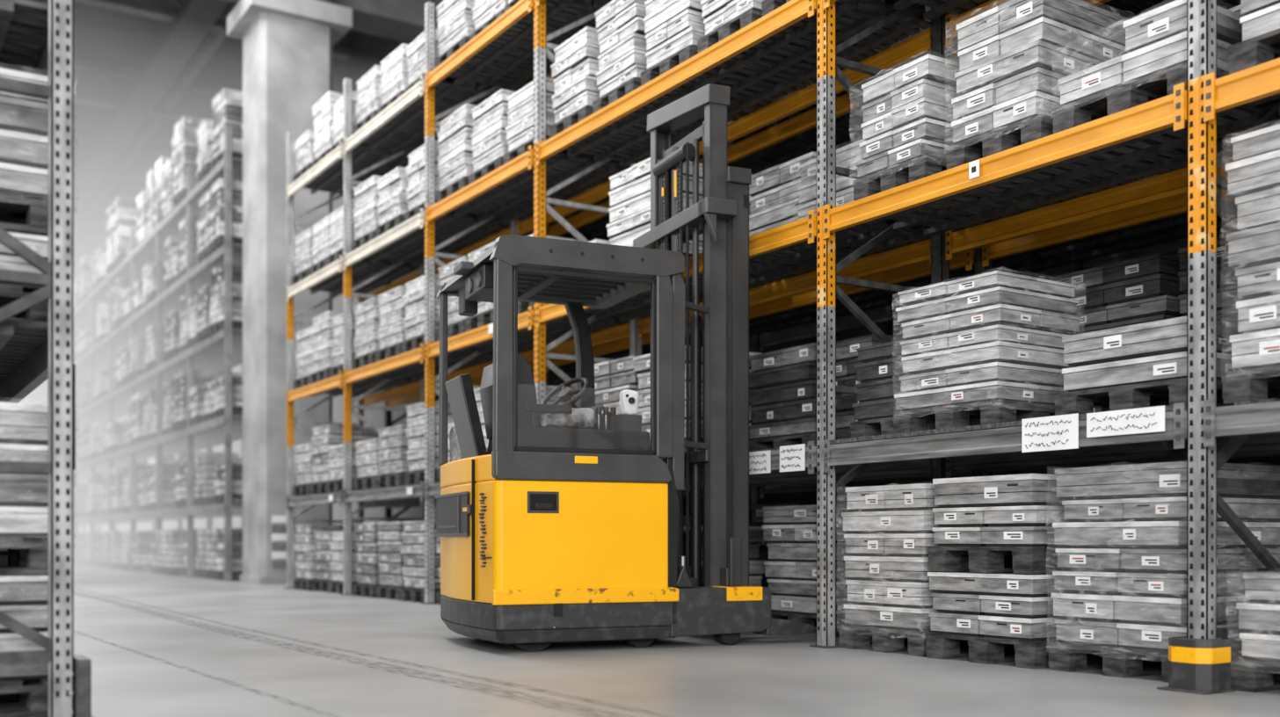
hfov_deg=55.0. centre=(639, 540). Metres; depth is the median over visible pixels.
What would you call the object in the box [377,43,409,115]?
stacked boxes
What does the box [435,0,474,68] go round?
stacked boxes
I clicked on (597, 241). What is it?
stacked boxes
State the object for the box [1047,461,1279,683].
stacked boxes
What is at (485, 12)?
stacked boxes
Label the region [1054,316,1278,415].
stacked boxes
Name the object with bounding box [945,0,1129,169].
stacked boxes
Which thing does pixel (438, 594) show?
stacked boxes
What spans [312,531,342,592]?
stacked boxes
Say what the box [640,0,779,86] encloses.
stacked boxes
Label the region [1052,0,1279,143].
stacked boxes
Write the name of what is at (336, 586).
stacked boxes
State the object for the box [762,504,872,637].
stacked boxes
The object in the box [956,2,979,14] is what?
stacked boxes
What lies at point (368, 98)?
stacked boxes
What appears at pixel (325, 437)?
stacked boxes
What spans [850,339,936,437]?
stacked boxes
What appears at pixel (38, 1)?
stacked boxes
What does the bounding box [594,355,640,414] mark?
stacked boxes
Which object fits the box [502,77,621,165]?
stacked boxes
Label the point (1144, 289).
stacked boxes
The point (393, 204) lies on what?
stacked boxes
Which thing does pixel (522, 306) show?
stacked boxes
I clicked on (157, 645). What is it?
floor
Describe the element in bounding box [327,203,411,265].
stacked boxes
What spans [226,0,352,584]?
concrete pillar
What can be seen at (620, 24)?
stacked boxes
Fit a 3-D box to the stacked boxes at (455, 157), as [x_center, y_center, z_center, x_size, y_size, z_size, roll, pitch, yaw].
[-1.577,-3.997,13.032,0.952,0.894,0.740,0,0,-32]
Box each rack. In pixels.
[0,0,93,716]
[18,87,242,581]
[283,0,1279,648]
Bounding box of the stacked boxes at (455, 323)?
[435,255,470,341]
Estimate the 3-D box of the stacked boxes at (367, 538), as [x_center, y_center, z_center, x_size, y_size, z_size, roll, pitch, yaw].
[-2.954,0.233,15.149,0.957,0.894,0.740,0,0,-32]
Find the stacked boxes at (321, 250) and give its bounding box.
[309,215,330,276]
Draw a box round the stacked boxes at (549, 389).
[545,385,575,405]
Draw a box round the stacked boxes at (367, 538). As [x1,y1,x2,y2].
[352,523,385,597]
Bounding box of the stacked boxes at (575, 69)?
[549,26,601,138]
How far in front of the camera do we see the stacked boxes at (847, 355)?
8.45 m
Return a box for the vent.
[527,491,559,513]
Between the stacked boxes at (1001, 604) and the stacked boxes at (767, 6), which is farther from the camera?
the stacked boxes at (767, 6)
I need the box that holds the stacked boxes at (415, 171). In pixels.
[404,140,504,221]
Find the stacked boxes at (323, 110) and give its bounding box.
[310,91,342,167]
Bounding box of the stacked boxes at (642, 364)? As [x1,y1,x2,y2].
[632,345,761,452]
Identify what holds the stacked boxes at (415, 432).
on the rack at (1193, 202)
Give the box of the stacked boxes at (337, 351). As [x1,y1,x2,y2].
[329,310,412,378]
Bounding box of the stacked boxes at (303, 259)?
[291,227,314,285]
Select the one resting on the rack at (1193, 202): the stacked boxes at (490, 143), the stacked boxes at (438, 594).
the stacked boxes at (490, 143)
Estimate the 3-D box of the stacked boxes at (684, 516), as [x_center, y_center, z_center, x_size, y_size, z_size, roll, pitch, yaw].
[-0.093,0.233,10.944,1.100,0.894,0.802,0,0,-33]
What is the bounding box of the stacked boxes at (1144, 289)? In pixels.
[1049,253,1186,413]
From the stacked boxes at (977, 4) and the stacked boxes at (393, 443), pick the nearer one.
the stacked boxes at (977, 4)
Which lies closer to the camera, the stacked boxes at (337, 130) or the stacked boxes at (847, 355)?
the stacked boxes at (847, 355)
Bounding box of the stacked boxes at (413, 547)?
[400,521,440,603]
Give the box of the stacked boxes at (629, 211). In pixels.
[606,157,769,287]
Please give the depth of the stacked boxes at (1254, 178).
5.51 m
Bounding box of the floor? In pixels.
[0,565,1279,716]
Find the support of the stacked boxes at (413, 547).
on the floor
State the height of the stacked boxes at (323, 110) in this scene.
0.894 m
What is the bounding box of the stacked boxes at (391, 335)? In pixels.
[375,285,407,362]
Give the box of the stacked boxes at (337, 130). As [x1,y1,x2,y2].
[329,90,411,154]
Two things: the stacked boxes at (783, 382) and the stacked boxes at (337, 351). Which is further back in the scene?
the stacked boxes at (337, 351)
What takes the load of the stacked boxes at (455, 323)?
on the rack at (1193, 202)
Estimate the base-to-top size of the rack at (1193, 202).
6.430 m
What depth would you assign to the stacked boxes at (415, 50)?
13.64 m
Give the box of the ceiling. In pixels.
[73,0,443,270]
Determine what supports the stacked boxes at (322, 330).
on the rack at (1193, 202)
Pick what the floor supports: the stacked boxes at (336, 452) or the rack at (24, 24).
the rack at (24, 24)
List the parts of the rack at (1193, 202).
upright frame, upright frame, frame, upright frame, frame, upright frame, frame, upright frame, frame, upright frame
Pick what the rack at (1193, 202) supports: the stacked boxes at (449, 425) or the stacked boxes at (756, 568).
the stacked boxes at (449, 425)
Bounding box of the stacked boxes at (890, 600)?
[838,483,968,657]
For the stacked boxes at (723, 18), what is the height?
0.854 m
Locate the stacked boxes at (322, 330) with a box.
[309,311,342,385]
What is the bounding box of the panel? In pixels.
[471,459,492,600]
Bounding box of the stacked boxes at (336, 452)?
[326,443,358,493]
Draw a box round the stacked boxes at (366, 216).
[350,175,382,252]
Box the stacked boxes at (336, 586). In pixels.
[328,531,366,594]
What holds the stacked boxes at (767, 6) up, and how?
on the rack at (1193, 202)
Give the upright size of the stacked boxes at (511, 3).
0.694 m
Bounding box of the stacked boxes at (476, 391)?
[473,387,488,450]
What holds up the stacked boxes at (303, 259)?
on the rack at (1193, 202)
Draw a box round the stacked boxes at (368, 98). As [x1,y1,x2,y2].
[353,65,382,133]
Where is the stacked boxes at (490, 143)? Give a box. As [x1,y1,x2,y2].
[468,88,515,184]
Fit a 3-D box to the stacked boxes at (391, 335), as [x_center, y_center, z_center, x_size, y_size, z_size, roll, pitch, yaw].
[-2.526,-2.497,14.503,0.955,0.794,0.740,0,0,-34]
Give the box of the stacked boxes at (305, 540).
[293,524,354,590]
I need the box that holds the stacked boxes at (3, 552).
[0,548,7,565]
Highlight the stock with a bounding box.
[397,0,1279,618]
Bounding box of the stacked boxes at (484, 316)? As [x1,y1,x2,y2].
[465,240,495,332]
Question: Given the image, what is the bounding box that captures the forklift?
[434,83,816,652]
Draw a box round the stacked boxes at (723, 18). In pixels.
[697,0,797,66]
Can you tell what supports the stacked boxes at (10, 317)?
on the rack at (24, 24)
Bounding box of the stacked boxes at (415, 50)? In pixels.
[404,29,503,93]
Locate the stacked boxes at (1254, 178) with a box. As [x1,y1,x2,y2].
[1221,123,1279,405]
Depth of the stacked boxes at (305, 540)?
16.84 m
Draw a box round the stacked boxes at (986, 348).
[893,270,1080,433]
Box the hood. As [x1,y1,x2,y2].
[440,454,668,603]
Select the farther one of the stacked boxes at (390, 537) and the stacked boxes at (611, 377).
the stacked boxes at (390, 537)
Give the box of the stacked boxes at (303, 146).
[292,130,315,181]
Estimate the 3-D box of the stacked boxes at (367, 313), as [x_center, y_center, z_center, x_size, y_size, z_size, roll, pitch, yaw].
[-2.974,-2.497,15.176,0.955,0.794,0.740,0,0,-32]
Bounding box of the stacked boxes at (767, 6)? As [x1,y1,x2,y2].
[761,0,925,44]
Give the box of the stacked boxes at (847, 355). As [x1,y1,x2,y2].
[814,337,898,443]
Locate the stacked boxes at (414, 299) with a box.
[401,274,479,353]
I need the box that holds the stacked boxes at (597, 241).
[588,239,699,317]
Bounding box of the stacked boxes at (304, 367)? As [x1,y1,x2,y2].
[293,327,313,390]
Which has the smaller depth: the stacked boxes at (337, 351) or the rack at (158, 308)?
the stacked boxes at (337, 351)
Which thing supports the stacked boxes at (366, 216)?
on the rack at (1193, 202)
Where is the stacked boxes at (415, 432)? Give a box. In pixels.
[404,400,453,485]
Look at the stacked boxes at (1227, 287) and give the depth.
7.17 m
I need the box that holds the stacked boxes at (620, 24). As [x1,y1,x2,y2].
[592,0,648,113]
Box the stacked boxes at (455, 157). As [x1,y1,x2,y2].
[435,103,477,203]
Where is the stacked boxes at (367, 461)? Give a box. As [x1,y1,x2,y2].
[353,438,380,490]
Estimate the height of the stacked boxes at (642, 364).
0.844 m
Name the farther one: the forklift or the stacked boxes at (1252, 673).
the forklift
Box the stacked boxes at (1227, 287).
[1178,239,1245,323]
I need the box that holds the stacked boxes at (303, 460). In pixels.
[292,443,314,496]
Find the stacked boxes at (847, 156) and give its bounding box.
[796,138,974,258]
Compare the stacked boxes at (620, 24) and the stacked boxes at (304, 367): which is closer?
the stacked boxes at (620, 24)
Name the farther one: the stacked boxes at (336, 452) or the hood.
the stacked boxes at (336, 452)
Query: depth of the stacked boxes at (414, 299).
13.59 m
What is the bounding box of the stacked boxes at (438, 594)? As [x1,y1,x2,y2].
[435,537,441,604]
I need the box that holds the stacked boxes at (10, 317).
[8,317,31,376]
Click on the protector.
(1196, 666)
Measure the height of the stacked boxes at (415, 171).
0.794 m
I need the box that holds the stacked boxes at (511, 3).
[503,0,606,13]
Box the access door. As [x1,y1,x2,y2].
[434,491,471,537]
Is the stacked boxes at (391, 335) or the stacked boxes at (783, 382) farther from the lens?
the stacked boxes at (391, 335)
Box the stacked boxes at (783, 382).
[749,342,816,450]
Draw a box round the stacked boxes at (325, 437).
[309,424,385,494]
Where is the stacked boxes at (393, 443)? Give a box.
[375,424,410,487]
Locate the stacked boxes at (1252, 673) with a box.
[1230,572,1279,692]
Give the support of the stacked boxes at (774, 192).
on the rack at (1193, 202)
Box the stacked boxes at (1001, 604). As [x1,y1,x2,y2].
[925,473,1156,669]
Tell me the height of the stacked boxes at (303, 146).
0.594 m
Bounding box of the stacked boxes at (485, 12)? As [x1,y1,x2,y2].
[469,0,509,40]
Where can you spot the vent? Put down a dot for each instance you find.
(538, 502)
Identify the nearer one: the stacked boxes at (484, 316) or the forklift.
the forklift
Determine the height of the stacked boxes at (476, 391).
0.894 m
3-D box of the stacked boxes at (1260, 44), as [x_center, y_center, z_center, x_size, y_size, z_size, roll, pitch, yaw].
[3.348,-2.497,5.548,1.100,0.794,0.800,0,0,-33]
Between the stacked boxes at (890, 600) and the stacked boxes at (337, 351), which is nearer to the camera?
the stacked boxes at (890, 600)
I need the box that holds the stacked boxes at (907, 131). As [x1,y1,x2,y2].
[852,53,959,201]
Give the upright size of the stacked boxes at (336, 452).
0.594 m
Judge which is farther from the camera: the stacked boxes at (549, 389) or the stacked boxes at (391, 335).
the stacked boxes at (391, 335)
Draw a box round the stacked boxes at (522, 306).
[517,233,620,318]
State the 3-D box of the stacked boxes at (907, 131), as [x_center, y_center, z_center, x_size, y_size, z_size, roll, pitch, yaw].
[1.881,-2.473,7.652,0.951,0.747,0.674,0,0,-32]
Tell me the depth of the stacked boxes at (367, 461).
14.91 m
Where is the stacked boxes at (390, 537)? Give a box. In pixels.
[376,522,436,600]
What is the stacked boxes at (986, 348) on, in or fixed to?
on the rack at (1193, 202)
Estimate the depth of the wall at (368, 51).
25.90 m
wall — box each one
[73,0,242,274]
[78,0,1241,549]
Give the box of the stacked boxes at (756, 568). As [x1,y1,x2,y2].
[683,526,765,587]
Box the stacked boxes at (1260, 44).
[1228,0,1279,74]
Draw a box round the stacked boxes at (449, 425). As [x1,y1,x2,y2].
[436,422,454,481]
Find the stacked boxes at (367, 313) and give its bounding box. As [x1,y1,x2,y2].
[351,297,381,370]
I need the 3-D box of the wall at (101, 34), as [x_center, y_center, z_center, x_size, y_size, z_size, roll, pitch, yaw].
[-16.765,-11.620,27.860,30.000,0.200,85.000,0,0,-33]
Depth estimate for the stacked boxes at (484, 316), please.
12.16 m
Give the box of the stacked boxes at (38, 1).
[29,0,47,72]
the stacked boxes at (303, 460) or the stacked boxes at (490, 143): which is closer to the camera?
the stacked boxes at (490, 143)
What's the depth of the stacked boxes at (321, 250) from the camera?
16.30 m
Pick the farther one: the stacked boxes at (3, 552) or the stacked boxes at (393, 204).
the stacked boxes at (393, 204)
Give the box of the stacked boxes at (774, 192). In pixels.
[749,151,887,277]
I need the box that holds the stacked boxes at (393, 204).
[375,167,408,238]
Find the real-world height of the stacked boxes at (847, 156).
0.608 m
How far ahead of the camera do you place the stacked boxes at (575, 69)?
10.64 m
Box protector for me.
[1156,636,1235,695]
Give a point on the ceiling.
(401, 20)
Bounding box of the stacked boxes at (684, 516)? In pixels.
[683,516,702,526]
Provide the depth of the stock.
10.71 m
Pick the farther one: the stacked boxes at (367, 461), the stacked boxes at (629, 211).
the stacked boxes at (367, 461)
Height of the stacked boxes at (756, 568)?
0.794 m

